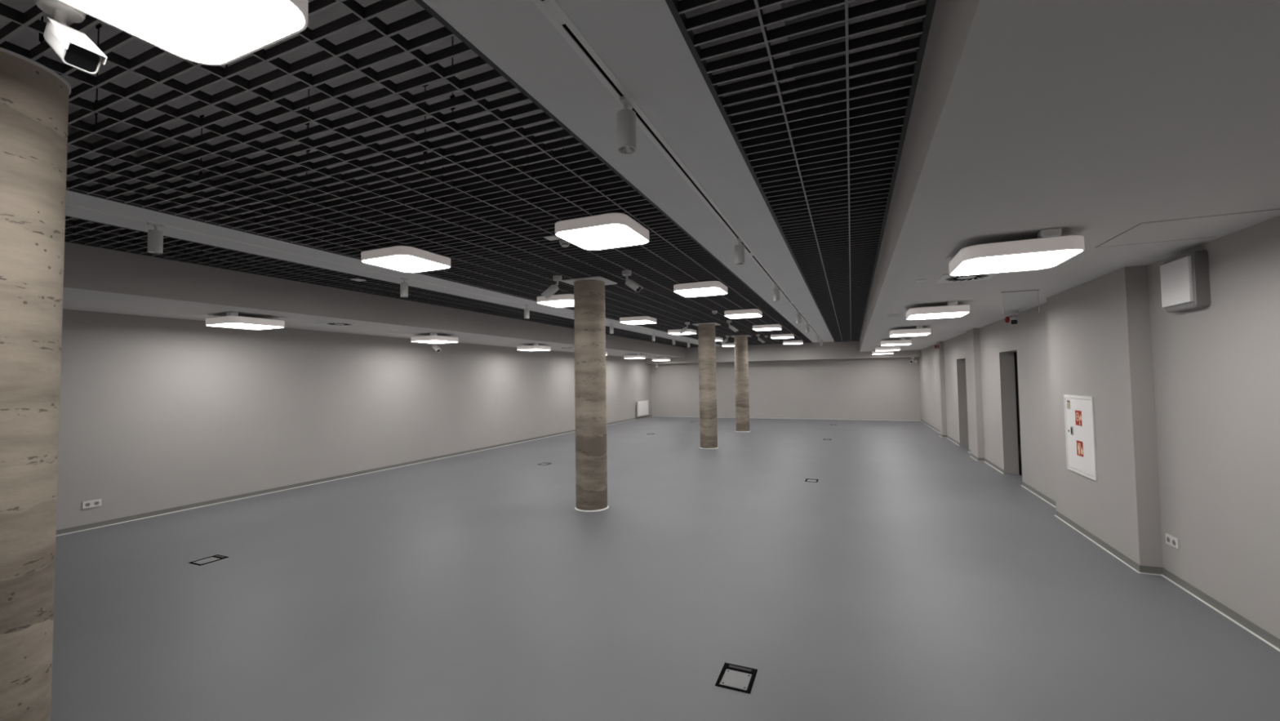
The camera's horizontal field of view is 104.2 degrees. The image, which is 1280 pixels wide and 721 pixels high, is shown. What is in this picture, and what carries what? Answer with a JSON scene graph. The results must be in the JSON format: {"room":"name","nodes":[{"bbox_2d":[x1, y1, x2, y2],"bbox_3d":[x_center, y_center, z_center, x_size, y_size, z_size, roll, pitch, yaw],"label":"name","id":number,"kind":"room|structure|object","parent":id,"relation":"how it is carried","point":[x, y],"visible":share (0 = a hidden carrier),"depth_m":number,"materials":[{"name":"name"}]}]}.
{"room":"empty exhibition hall","nodes":[
{"label":"empty exhibition hall","id":0,"kind":"room"},
{"bbox_2d":[56,309,651,529],"bbox_3d":[-3.811,0.394,11.877,0.200,3.450,21.900,-2,-2,23],"label":"wall","id":1,"kind":"structure","parent":0,"point":[157,413],"depth_m":7.43,"materials":[{"name":"paint"}]},
{"bbox_2d":[82,498,101,508],"bbox_3d":[-6.274,1.642,5.699,0.014,0.078,0.156,-2,-2,23],"label":"double socket","id":2,"kind":"object","parent":1,"relation":"attached to","point":[95,503],"visible":1,"depth_m":5.70,"materials":[{"name":"white plastic"}]},
{"bbox_2d":[56,414,651,536],"bbox_3d":[-3.692,2.084,11.774,0.007,0.060,21.500,-2,-2,23],"label":"baseboard","id":3,"kind":"structure","parent":1,"relation":"attached to","point":[267,491],"depth_m":7.39,"materials":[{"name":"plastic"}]},
{"bbox_2d":[636,400,648,416],"bbox_3d":[0.090,2.028,20.549,0.120,0.720,1.120,-2,-2,23],"label":"radiator","id":4,"kind":"object","parent":1,"relation":"attached to","point":[642,406],"visible":1,"depth_m":20.41,"materials":[{"name":"white metal"}]},
{"bbox_2d":[62,217,684,358],"bbox_3d":[-2.922,-0.877,11.539,1.770,0.959,21.500,-2,-2,23],"label":"ceiling","id":5,"kind":"structure","parent":0,"point":[96,279],"depth_m":6.04,"materials":[{"name":"paint"}]},
{"bbox_2d":[205,311,284,329],"bbox_3d":[-4.979,-0.497,6.286,0.635,0.135,0.648,-2,-2,23],"label":"ceiling light","id":6,"kind":"object","parent":5,"relation":"attached to","point":[232,320],"visible":1,"depth_m":6.10,"materials":[{"name":"white plastic"}]},
{"bbox_2d":[206,323,282,328],"bbox_3d":[-4.976,-0.435,6.289,0.618,0.005,0.618,-2,-2,23],"label":"diffuser","id":7,"kind":"object","parent":6,"relation":"attached to","point":[243,326],"depth_m":6.27,"materials":[{"name":"white plastic"}]},
{"bbox_2d":[317,321,362,326],"bbox_3d":[-4.383,-0.532,7.258,0.420,0.007,0.420,-2,-2,23],"label":"ceiling vent","id":8,"kind":"object","parent":5,"relation":"in","point":[335,323],"visible":1,"depth_m":7.21,"materials":[{"name":"grey metal"}]},
{"bbox_2d":[410,332,458,343],"bbox_3d":[-3.768,-0.408,9.138,0.635,0.135,0.648,-2,-2,23],"label":"ceiling light","id":9,"kind":"object","parent":5,"relation":"attached to","point":[433,338],"visible":1,"depth_m":8.92,"materials":[{"name":"white paint"}]},
{"bbox_2d":[412,340,453,343],"bbox_3d":[-3.764,-0.345,9.141,0.618,0.005,0.618,-2,-2,23],"label":"diffuser","id":10,"kind":"object","parent":9,"relation":"attached to","point":[420,341],"depth_m":9.12,"materials":[{"name":"white plastic"}]},
{"bbox_2d":[431,343,441,351],"bbox_3d":[-4.110,-0.302,10.004,0.260,0.269,0.110,-2,-2,31],"label":"security camera","id":11,"kind":"object","parent":5,"relation":"attached to","point":[435,347],"visible":0.66,"depth_m":9.96,"materials":[{"name":"white plastic"}]},
{"bbox_2d":[516,342,551,351],"bbox_3d":[-2.557,-0.318,11.990,0.635,0.135,0.648,-2,-2,23],"label":"ceiling light","id":12,"kind":"object","parent":5,"relation":"attached to","point":[535,347],"visible":1,"depth_m":11.75,"materials":[{"name":"white paint"}]},
{"bbox_2d":[517,349,547,351],"bbox_3d":[-2.553,-0.256,11.993,0.618,0.005,0.618,-2,-2,23],"label":"diffuser","id":13,"kind":"object","parent":12,"relation":"attached to","point":[517,349],"depth_m":12.00,"materials":[{"name":"white plastic"}]},
{"bbox_2d":[623,353,645,358],"bbox_3d":[-0.185,-0.143,17.575,0.635,0.135,0.648,-2,-2,23],"label":"ceiling light","id":14,"kind":"object","parent":5,"relation":"attached to","point":[637,356],"visible":1,"depth_m":17.31,"materials":[{"name":"white paint"}]},
{"bbox_2d":[651,356,670,360],"bbox_3d":[0.850,-0.067,20.013,0.635,0.135,0.648,-2,-2,23],"label":"ceiling light","id":15,"kind":"object","parent":5,"relation":"attached to","point":[664,358],"visible":0.95,"depth_m":19.77,"materials":[{"name":"white paint"}]},
{"bbox_2d":[65,144,721,346],"bbox_3d":[-1.020,-1.017,10.410,0.700,0.300,20.900,-2,-2,23],"label":"ceiling beam","id":16,"kind":"structure","parent":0,"point":[73,197],"depth_m":4.42,"materials":[{"name":"paint"}]},
{"bbox_2d":[64,215,698,347],"bbox_3d":[-1.782,-0.866,10.729,0.960,0.047,20.900,-2,-2,23],"label":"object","id":17,"kind":"structure","parent":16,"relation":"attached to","point":[197,253],"depth_m":5.57,"materials":[{"name":"white paint"}]},
{"bbox_2d":[350,278,366,281],"bbox_3d":[-3.446,-0.986,6.092,0.120,0.008,0.120,-2,-2,23],"label":"blank plate","id":18,"kind":"object","parent":17,"relation":"attached to","point":[354,279],"visible":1,"depth_m":6.06,"materials":[{"name":"white paint"}]},
{"bbox_2d":[65,202,698,342],"bbox_3d":[-0.979,-0.863,10.496,0.052,0.004,20.500,-2,-2,23],"label":"track","id":19,"kind":"object","parent":16,"relation":"attached to","point":[66,203],"visible":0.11,"depth_m":4.74,"materials":[{"name":"white metal"}]},
{"bbox_2d":[146,222,164,253],"bbox_3d":[-3.782,-0.954,3.886,0.087,0.226,0.090,-2,-2,23],"label":"track spotlight","id":20,"kind":"object","parent":19,"relation":"hanging from","point":[155,237],"visible":1,"depth_m":3.86,"materials":[{"name":"white plastic"}]},
{"bbox_2d":[400,277,408,297],"bbox_3d":[-2.864,-0.887,6.048,0.087,0.226,0.090,-2,-2,23],"label":"track spotlight","id":21,"kind":"object","parent":19,"relation":"hanging from","point":[403,286],"visible":1,"depth_m":6.02,"materials":[{"name":"white plastic"}]},
{"bbox_2d":[524,304,529,318],"bbox_3d":[-1.895,-0.815,8.330,0.087,0.226,0.090,-2,-2,23],"label":"track spotlight","id":22,"kind":"object","parent":19,"relation":"hanging from","point":[526,311],"visible":1,"depth_m":8.29,"materials":[{"name":"white plastic"}]},
{"bbox_2d":[609,323,613,333],"bbox_3d":[-0.645,-0.723,11.274,0.087,0.226,0.090,-2,-2,23],"label":"track spotlight","id":23,"kind":"object","parent":19,"relation":"hanging from","point":[611,331],"visible":1,"depth_m":11.24,"materials":[{"name":"white plastic"}]},
{"bbox_2d":[0,0,906,214],"bbox_3d":[0.991,-1.575,9.900,10.690,0.200,21.900,-2,-2,23],"label":"ceiling","id":24,"kind":"structure","parent":0,"point":[28,38],"depth_m":3.00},
{"bbox_2d":[0,0,813,345],"bbox_3d":[0.837,-1.202,9.627,3.340,0.562,20.900,-2,-2,23],"label":"grid","id":25,"kind":"object","parent":24,"relation":"attached to","point":[492,233],"visible":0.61,"depth_m":3.04,"materials":[{"name":"black metal"}]},
{"bbox_2d":[34,0,106,74],"bbox_3d":[-1.817,-1.047,1.587,0.255,0.276,0.110,-2,-2,23],"label":"security camera","id":26,"kind":"object","parent":25,"relation":"attached to","point":[73,46],"visible":0.99,"depth_m":1.56,"materials":[{"name":"white plastic"}]},
{"bbox_2d":[58,0,308,66],"bbox_3d":[-1.442,-1.146,1.447,0.635,0.097,0.635,-2,-2,23],"label":"ceiling light","id":27,"kind":"object","parent":25,"relation":"attached to","point":[216,33],"visible":1,"depth_m":1.61,"materials":[{"name":"white plastic"}]},
{"bbox_2d":[360,245,450,272],"bbox_3d":[-2.312,-1.002,4.948,0.635,0.097,0.635,-2,-2,23],"label":"ceiling light","id":28,"kind":"object","parent":25,"relation":"attached to","point":[406,259],"visible":1,"depth_m":4.80,"materials":[{"name":"white paint"}]},
{"bbox_2d":[362,254,449,272],"bbox_3d":[-2.312,-0.959,4.946,0.618,0.005,0.618,-2,-2,23],"label":"diffuser","id":29,"kind":"object","parent":28,"relation":"attached to","point":[402,263],"depth_m":4.89,"materials":[{"name":"white plastic"}]},
{"bbox_2d":[541,275,561,298],"bbox_3d":[-1.078,-0.896,6.105,0.267,0.261,0.110,-2,-2,23],"label":"security camera","id":30,"kind":"object","parent":25,"relation":"attached to","point":[552,289],"visible":1,"depth_m":6.07,"materials":[{"name":"white plastic"}]},
{"bbox_2d":[543,235,560,240],"bbox_3d":[-0.779,-1.087,4.419,0.110,0.008,0.110,-2,-2,23],"label":"blank plate","id":31,"kind":"object","parent":25,"relation":"attached to","point":[548,237],"visible":0.99,"depth_m":4.40,"materials":[{"name":"white paint"}]},
{"bbox_2d":[537,293,573,306],"bbox_3d":[-1.174,-0.918,7.630,0.635,0.097,0.635,-2,-2,23],"label":"ceiling light","id":32,"kind":"object","parent":25,"relation":"attached to","point":[562,300],"visible":0.76,"depth_m":7.41,"materials":[{"name":"white paint"}]},
{"bbox_2d":[537,299,573,306],"bbox_3d":[-1.173,-0.875,7.628,0.618,0.005,0.618,-2,-2,23],"label":"diffuser","id":33,"kind":"object","parent":32,"relation":"attached to","point":[553,303],"depth_m":7.54,"materials":[{"name":"white plastic"}]},
{"bbox_2d":[559,239,570,247],"bbox_3d":[-0.683,-1.062,4.529,0.104,0.055,0.104,-2,-2,23],"label":"smoke detector","id":34,"kind":"object","parent":25,"relation":"attached to","point":[562,242],"visible":0.94,"depth_m":4.50,"materials":[{"name":"white plastic"}]},
{"bbox_2d":[555,212,648,250],"bbox_3d":[-0.303,-1.062,4.129,0.635,0.097,0.635,-2,-2,23],"label":"ceiling light","id":35,"kind":"object","parent":25,"relation":"attached to","point":[613,229],"visible":1,"depth_m":3.98,"materials":[{"name":"white paint"}]},
{"bbox_2d":[555,223,648,249],"bbox_3d":[-0.303,-1.019,4.128,0.618,0.005,0.618,-2,-2,23],"label":"diffuser","id":36,"kind":"object","parent":35,"relation":"attached to","point":[584,236],"depth_m":4.07,"materials":[{"name":"white plastic"}]},
{"bbox_2d":[622,270,643,292],"bbox_3d":[-0.092,-0.920,5.786,0.264,0.265,0.110,-2,-3,37],"label":"security camera","id":37,"kind":"object","parent":25,"relation":"attached to","point":[632,284],"visible":1,"depth_m":5.76,"materials":[{"name":"white plastic"}]},
{"bbox_2d":[619,315,656,324],"bbox_3d":[-0.035,-0.834,10.312,0.635,0.097,0.635,-2,-2,23],"label":"ceiling light","id":38,"kind":"object","parent":25,"relation":"attached to","point":[639,319],"visible":1,"depth_m":10.10,"materials":[{"name":"white paint"}]},
{"bbox_2d":[620,320,655,324],"bbox_3d":[-0.034,-0.791,10.310,0.618,0.005,0.618,-2,-2,23],"label":"diffuser","id":39,"kind":"object","parent":38,"relation":"attached to","point":[628,322],"depth_m":10.25,"materials":[{"name":"white plastic"}]},
{"bbox_2d":[667,328,696,334],"bbox_3d":[1.104,-0.750,12.994,0.635,0.097,0.635,-2,-2,23],"label":"ceiling light","id":40,"kind":"object","parent":25,"relation":"attached to","point":[688,331],"visible":0.94,"depth_m":12.79,"materials":[{"name":"white paint"}]},
{"bbox_2d":[668,332,695,334],"bbox_3d":[1.105,-0.707,12.992,0.618,0.005,0.618,-2,-2,23],"label":"diffuser","id":41,"kind":"object","parent":40,"relation":"attached to","point":[673,333],"depth_m":12.99,"materials":[{"name":"white plastic"}]},
{"bbox_2d":[678,321,689,333],"bbox_3d":[1.000,-0.732,11.282,0.267,0.261,0.110,-2,-2,23],"label":"security camera","id":42,"kind":"object","parent":25,"relation":"attached to","point":[684,329],"visible":1,"depth_m":11.24,"materials":[{"name":"white plastic"}]},
{"bbox_2d":[673,280,727,297],"bbox_3d":[0.835,-0.978,6.811,0.635,0.097,0.635,-2,-2,23],"label":"ceiling light","id":43,"kind":"object","parent":25,"relation":"attached to","point":[706,288],"visible":1,"depth_m":6.62,"materials":[{"name":"white paint"}]},
{"bbox_2d":[675,287,726,297],"bbox_3d":[0.836,-0.935,6.810,0.618,0.005,0.618,-2,-2,23],"label":"diffuser","id":44,"kind":"object","parent":43,"relation":"attached to","point":[684,291],"depth_m":6.76,"materials":[{"name":"white plastic"}]},
{"bbox_2d":[715,337,722,341],"bbox_3d":[2.243,-0.666,15.676,0.635,0.097,0.635,-2,-2,23],"label":"ceiling light","id":45,"kind":"object","parent":25,"relation":"attached to","point":[717,339],"visible":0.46,"depth_m":15.43,"materials":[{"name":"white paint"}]},
{"bbox_2d":[721,342,734,346],"bbox_3d":[3.382,-0.582,18.358,0.635,0.097,0.635,-2,-2,23],"label":"ceiling light","id":46,"kind":"object","parent":25,"relation":"attached to","point":[726,344],"visible":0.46,"depth_m":18.13,"materials":[{"name":"white paint"}]},
{"bbox_2d":[726,320,738,332],"bbox_3d":[2.034,-0.751,10.952,0.255,0.276,0.110,-2,-2,23],"label":"security camera","id":47,"kind":"object","parent":25,"relation":"attached to","point":[731,326],"visible":1,"depth_m":10.93,"materials":[{"name":"white plastic"}]},
{"bbox_2d":[724,308,762,318],"bbox_3d":[1.974,-0.894,9.493,0.635,0.097,0.635,-2,-2,23],"label":"ceiling light","id":48,"kind":"object","parent":25,"relation":"attached to","point":[751,313],"visible":1,"depth_m":9.29,"materials":[{"name":"white paint"}]},
{"bbox_2d":[724,313,761,318],"bbox_3d":[1.975,-0.851,9.492,0.618,0.005,0.618,-2,-2,23],"label":"diffuser","id":49,"kind":"object","parent":48,"relation":"attached to","point":[729,315],"depth_m":9.44,"materials":[{"name":"white plastic"}]},
{"bbox_2d":[755,333,764,343],"bbox_3d":[3.551,-0.635,14.652,0.255,0.276,0.110,-2,-2,23],"label":"security camera","id":50,"kind":"object","parent":25,"relation":"attached to","point":[757,335],"visible":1,"depth_m":14.63,"materials":[{"name":"white plastic"}]},
{"bbox_2d":[752,324,782,330],"bbox_3d":[3.113,-0.810,12.175,0.635,0.097,0.635,-2,-2,23],"label":"ceiling light","id":51,"kind":"object","parent":25,"relation":"attached to","point":[769,326],"visible":1,"depth_m":11.95,"materials":[{"name":"white paint"}]},
{"bbox_2d":[753,327,781,330],"bbox_3d":[3.114,-0.767,12.174,0.618,0.005,0.618,-2,-2,23],"label":"diffuser","id":52,"kind":"object","parent":51,"relation":"attached to","point":[754,328],"depth_m":12.06,"materials":[{"name":"white plastic"}]},
{"bbox_2d":[770,333,794,338],"bbox_3d":[4.252,-0.726,14.857,0.635,0.097,0.635,-2,-2,23],"label":"ceiling light","id":53,"kind":"object","parent":25,"relation":"attached to","point":[777,335],"visible":1,"depth_m":14.61,"materials":[{"name":"white paint"}]},
{"bbox_2d":[771,336,793,338],"bbox_3d":[4.253,-0.683,14.856,0.618,0.005,0.618,-2,-2,23],"label":"diffuser","id":54,"kind":"object","parent":53,"relation":"attached to","point":[773,337],"depth_m":14.81,"materials":[{"name":"white plastic"}]},
{"bbox_2d":[782,340,803,344],"bbox_3d":[5.391,-0.641,17.539,0.635,0.097,0.635,-2,-2,23],"label":"ceiling light","id":55,"kind":"object","parent":25,"relation":"attached to","point":[787,342],"visible":1,"depth_m":17.30,"materials":[{"name":"white paint"}]},
{"bbox_2d":[780,0,850,119],"bbox_3d":[3.444,-1.419,8.473,0.310,0.270,20.800,-2,-2,23],"label":"cable tray","id":56,"kind":"object","parent":24,"relation":"hanging from","point":[798,2],"visible":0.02,"depth_m":2.32,"materials":[{"name":"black metal"}]},
{"bbox_2d":[422,0,834,342],"bbox_3d":[2.717,-1.130,8.827,0.740,0.300,20.900,-2,-2,23],"label":"ceiling beam","id":57,"kind":"structure","parent":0,"point":[641,42],"depth_m":2.30,"materials":[{"name":"paint"}]},
{"bbox_2d":[531,0,824,342],"bbox_3d":[2.758,-0.974,8.913,0.068,0.006,20.500,-2,-2,23],"label":"track","id":58,"kind":"object","parent":57,"relation":"attached to","point":[553,12],"visible":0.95,"depth_m":2.31,"materials":[{"name":"white"}]},
{"bbox_2d":[617,95,636,154],"bbox_3d":[-0.061,-1.068,2.266,0.087,0.226,0.090,-2,-2,23],"label":"track spotlight","id":59,"kind":"object","parent":58,"relation":"hanging from","point":[626,117],"visible":1,"depth_m":2.23,"materials":[{"name":"white plastic"}]},
{"bbox_2d":[734,238,744,265],"bbox_3d":[0.912,-0.996,4.557,0.087,0.226,0.090,-2,-2,23],"label":"track spotlight","id":60,"kind":"object","parent":58,"relation":"hanging from","point":[740,248],"visible":1,"depth_m":4.52,"materials":[{"name":"white plastic"}]},
{"bbox_2d":[773,284,779,301],"bbox_3d":[1.861,-0.926,6.793,0.087,0.226,0.090,-2,-2,23],"label":"track spotlight","id":61,"kind":"object","parent":58,"relation":"hanging from","point":[775,291],"visible":1,"depth_m":6.76,"materials":[{"name":"white metal"}]},
{"bbox_2d":[795,311,800,323],"bbox_3d":[3.053,-0.838,9.599,0.087,0.226,0.090,-2,-2,23],"label":"track spotlight","id":62,"kind":"object","parent":58,"relation":"hanging from","point":[797,315],"visible":1,"depth_m":9.56,"materials":[{"name":"white metal"}]},
{"bbox_2d":[805,322,809,332],"bbox_3d":[3.912,-0.775,11.623,0.087,0.226,0.090,-2,-2,23],"label":"track spotlight","id":63,"kind":"object","parent":58,"relation":"hanging from","point":[807,326],"visible":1,"depth_m":11.59,"materials":[{"name":"white metal"}]},
{"bbox_2d":[665,0,936,342],"bbox_3d":[3.446,-1.023,8.514,0.840,0.047,20.900,-2,-2,23],"label":"grid","id":64,"kind":"object","parent":57,"relation":"attached to","point":[826,183],"visible":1,"depth_m":2.49,"materials":[{"name":"black metal"}]},
{"bbox_2d":[50,416,1279,720],"bbox_3d":[1.963,2.044,9.373,12.690,0.200,21.900,-2,-2,23],"label":"floor","id":65,"kind":"structure","parent":0,"point":[917,579],"depth_m":3.67,"materials":[{"name":"concrete"}]},
{"bbox_2d":[0,47,71,720],"bbox_3d":[-2.535,0.283,1.909,0.432,2.890,0.432,-2,-2,23],"label":"concrete column","id":66,"kind":"structure","parent":65,"relation":"on","point":[34,98],"depth_m":1.91,"materials":[{"name":"beige concrete"}]},
{"bbox_2d":[188,554,228,565],"bbox_3d":[-3.996,1.848,4.617,0.184,0.005,0.224,-2,-2,23],"label":"box","id":67,"kind":"object","parent":65,"relation":"on","point":[215,557],"visible":1,"depth_m":4.61,"materials":[{"name":"black metal"}]},
{"bbox_2d":[560,275,617,511],"bbox_3d":[-0.634,0.423,6.386,0.560,2.890,0.500,-2,-2,23],"label":"concrete column","id":68,"kind":"structure","parent":65,"relation":"on","point":[589,315],"depth_m":6.22,"materials":[{"name":"brown concrete"}]},
{"bbox_2d":[693,322,720,448],"bbox_3d":[1.587,0.588,11.654,0.560,2.890,0.500,-2,-2,23],"label":"concrete column","id":69,"kind":"structure","parent":65,"relation":"on","point":[706,331],"depth_m":11.49,"materials":[{"name":"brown concrete"}]},
{"bbox_2d":[715,662,757,693],"bbox_3d":[0.524,1.712,2.691,0.184,0.005,0.224,-2,-2,23],"label":"floor outlet","id":70,"kind":"object","parent":65,"relation":"on","point":[733,677],"visible":1,"depth_m":2.68,"materials":[{"name":"black plastic"}]},
{"bbox_2d":[729,334,751,431],"bbox_3d":[3.085,0.695,15.080,0.560,2.890,0.500,-2,-2,23],"label":"concrete column","id":71,"kind":"structure","parent":65,"relation":"on","point":[740,342],"depth_m":14.92,"materials":[{"name":"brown concrete"}]},
{"bbox_2d":[804,478,817,482],"bbox_3d":[2.680,1.871,7.770,0.184,0.005,0.224,-2,-2,23],"label":"box","id":72,"kind":"object","parent":65,"relation":"on","point":[806,479],"visible":1,"depth_m":7.76,"materials":[{"name":"black metal"}]},
{"bbox_2d":[645,340,920,364],"bbox_3d":[5.079,-0.579,19.490,10.280,1.188,0.600,-2,-2,23],"label":"ceiling","id":73,"kind":"structure","parent":0,"point":[838,349],"depth_m":18.84,"materials":[{"name":"paint"}]},
{"bbox_2d":[650,356,920,419],"bbox_3d":[5.348,0.558,19.775,10.490,3.450,0.200,-2,-2,23],"label":"wall","id":74,"kind":"structure","parent":0,"point":[887,388],"depth_m":19.19,"materials":[{"name":"paint"}]},
{"bbox_2d":[651,415,920,420],"bbox_3d":[5.233,2.264,19.659,10.264,0.035,0.007,-2,-2,23],"label":"baseboard","id":75,"kind":"structure","parent":74,"relation":"attached to","point":[667,415],"depth_m":19.46,"materials":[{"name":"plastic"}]},
{"bbox_2d":[1013,351,1022,475],"bbox_3d":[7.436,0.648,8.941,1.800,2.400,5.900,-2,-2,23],"label":"door frame","id":76,"kind":"structure","parent":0,"point":[1015,353],"depth_m":11.48,"materials":[{"name":"grey metal"}]},
{"bbox_2d":[859,0,1279,351],"bbox_3d":[4.846,-1.111,8.248,1.950,0.959,21.500,-2,-2,23],"label":"ceiling","id":77,"kind":"structure","parent":0,"point":[1096,120],"depth_m":1.88,"materials":[{"name":"paint"}]},
{"bbox_2d":[871,351,893,354],"bbox_3d":[8.232,-0.289,16.886,0.635,0.135,0.648,-2,-2,23],"label":"ceiling light","id":78,"kind":"object","parent":77,"relation":"attached to","point":[873,352],"visible":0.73,"depth_m":16.64,"materials":[{"name":"white paint"}]},
{"bbox_2d":[875,345,900,351],"bbox_3d":[7.275,-0.360,14.632,0.635,0.135,0.648,-2,-2,23],"label":"ceiling light","id":79,"kind":"object","parent":77,"relation":"attached to","point":[893,348],"visible":0.96,"depth_m":14.38,"materials":[{"name":"white paint"}]},
{"bbox_2d":[875,349,899,351],"bbox_3d":[7.278,-0.298,14.635,0.618,0.005,0.618,-2,-2,23],"label":"diffuser","id":80,"kind":"object","parent":79,"relation":"attached to","point":[876,349],"depth_m":14.49,"materials":[{"name":"white plastic"}]},
{"bbox_2d":[886,313,903,316],"bbox_3d":[3.658,-0.649,7.141,0.224,0.012,0.224,-2,-2,23],"label":"ceiling speaker","id":81,"kind":"object","parent":77,"relation":"attached to","point":[895,314],"visible":1,"depth_m":7.13,"materials":[{"name":"white plastic"}]},
{"bbox_2d":[880,337,911,346],"bbox_3d":[6.122,-0.445,11.917,0.635,0.135,0.648,-2,-2,23],"label":"ceiling light","id":82,"kind":"object","parent":77,"relation":"attached to","point":[903,341],"visible":1,"depth_m":11.67,"materials":[{"name":"white paint"}]},
{"bbox_2d":[881,343,910,345],"bbox_3d":[6.125,-0.383,11.921,0.618,0.005,0.618,-2,-2,23],"label":"diffuser","id":83,"kind":"object","parent":82,"relation":"attached to","point":[882,344],"depth_m":11.82,"materials":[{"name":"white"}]},
{"bbox_2d":[888,325,931,337],"bbox_3d":[4.931,-0.533,9.111,0.635,0.135,0.648,-2,-2,23],"label":"ceiling light","id":84,"kind":"object","parent":77,"relation":"attached to","point":[919,331],"visible":1,"depth_m":8.87,"materials":[{"name":"white paint"}]},
{"bbox_2d":[890,333,929,336],"bbox_3d":[4.934,-0.471,9.114,0.618,0.005,0.618,-2,-2,23],"label":"diffuser","id":85,"kind":"object","parent":84,"relation":"attached to","point":[891,334],"depth_m":9.03,"materials":[{"name":"white plastic"}]},
{"bbox_2d":[915,279,926,282],"bbox_3d":[2.581,-0.733,4.579,0.080,0.006,0.120,-2,-2,23],"label":"blank plate","id":86,"kind":"object","parent":77,"relation":"attached to","point":[917,280],"visible":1,"depth_m":4.55,"materials":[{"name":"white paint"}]},
{"bbox_2d":[906,300,969,319],"bbox_3d":[3.708,-0.623,6.231,0.635,0.135,0.648,-2,-2,23],"label":"ceiling light","id":87,"kind":"object","parent":77,"relation":"attached to","point":[952,309],"visible":1,"depth_m":6.01,"materials":[{"name":"white paint"}]},
{"bbox_2d":[906,311,968,319],"bbox_3d":[3.711,-0.561,6.235,0.618,0.005,0.618,-2,-2,23],"label":"diffuser","id":88,"kind":"object","parent":87,"relation":"attached to","point":[912,315],"depth_m":6.16,"materials":[{"name":"white plastic"}]},
{"bbox_2d":[935,272,998,283],"bbox_3d":[2.912,-0.742,4.439,0.420,0.007,0.420,-2,-2,23],"label":"ceiling vent","id":89,"kind":"object","parent":77,"relation":"in","point":[944,278],"visible":0.85,"depth_m":4.46,"materials":[{"name":"white metal"}]},
{"bbox_2d":[1008,313,1017,324],"bbox_3d":[5.094,-0.584,6.782,0.110,0.209,0.288,-2,-3,36],"label":"security camera","id":90,"kind":"object","parent":77,"relation":"attached to","point":[1014,320],"visible":0.84,"depth_m":6.70,"materials":[{"name":"white plastic"}]},
{"bbox_2d":[948,227,1084,275],"bbox_3d":[2.477,-0.714,3.333,0.635,0.135,0.648,-2,-2,23],"label":"ceiling light","id":91,"kind":"object","parent":77,"relation":"attached to","point":[1051,249],"visible":1,"depth_m":3.14,"materials":[{"name":"white plastic"}]},
{"bbox_2d":[951,248,1082,275],"bbox_3d":[2.480,-0.652,3.336,0.618,0.005,0.618,-2,-2,23],"label":"diffuser","id":92,"kind":"object","parent":91,"relation":"attached to","point":[1018,260],"depth_m":3.26,"materials":[{"name":"white plastic"}]},
{"bbox_2d":[1002,289,1039,314],"bbox_3d":[4.006,-0.615,5.242,0.330,0.234,0.024,-2,-2,23],"label":"pane","id":93,"kind":"object","parent":77,"relation":"hanging from","point":[1019,301],"visible":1,"depth_m":5.24,"materials":[{"name":"white plastic"}]},
{"bbox_2d":[1096,208,1279,247],"bbox_3d":[3.331,-0.802,3.067,0.615,0.001,0.600,-2,-2,23],"label":"ceiling hatch","id":94,"kind":"object","parent":77,"relation":"attached to","point":[1212,225],"visible":1,"depth_m":3.03,"materials":[{"name":"white paint"}]},
{"bbox_2d":[919,215,1279,639],"bbox_3d":[5.782,0.104,7.812,0.335,3.450,21.500,-2,-2,23],"label":"wall","id":95,"kind":"structure","parent":0,"point":[1187,403],"depth_m":3.99,"materials":[{"name":"paint"}]},
{"bbox_2d":[1004,315,1012,323],"bbox_3d":[5.527,-0.611,7.454,0.085,0.100,0.100,-2,-2,23],"label":"fire alarm","id":96,"kind":"object","parent":95,"relation":"attached to","point":[1006,318],"visible":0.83,"depth_m":7.43,"materials":[{"name":"red plastic"}]},
{"bbox_2d":[1063,394,1097,480],"bbox_3d":[4.426,0.750,5.015,0.016,0.790,0.670,-2,-2,23],"label":"cabinet","id":97,"kind":"object","parent":95,"relation":"attached to","point":[1078,413],"visible":1,"depth_m":4.97,"materials":[{"name":"white metal"}]},
{"bbox_2d":[920,419,1279,651],"bbox_3d":[5.714,1.801,7.788,0.147,0.060,21.498,-2,-2,23],"label":"baseboard","id":98,"kind":"structure","parent":95,"relation":"attached to","point":[1264,634],"depth_m":3.97,"materials":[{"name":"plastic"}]},
{"bbox_2d":[1165,533,1179,549],"bbox_3d":[4.098,1.392,3.835,0.014,0.078,0.156,-2,-2,23],"label":"double socket","id":99,"kind":"object","parent":95,"relation":"attached to","point":[1171,540],"visible":1,"depth_m":3.82,"materials":[{"name":"white plastic"}]},
{"bbox_2d":[1160,249,1210,312],"bbox_3d":[3.871,-0.553,3.547,0.100,0.390,0.360,-2,-2,23],"label":"wall speaker","id":100,"kind":"object","parent":95,"relation":"attached to","point":[1184,277],"visible":1,"depth_m":3.44,"materials":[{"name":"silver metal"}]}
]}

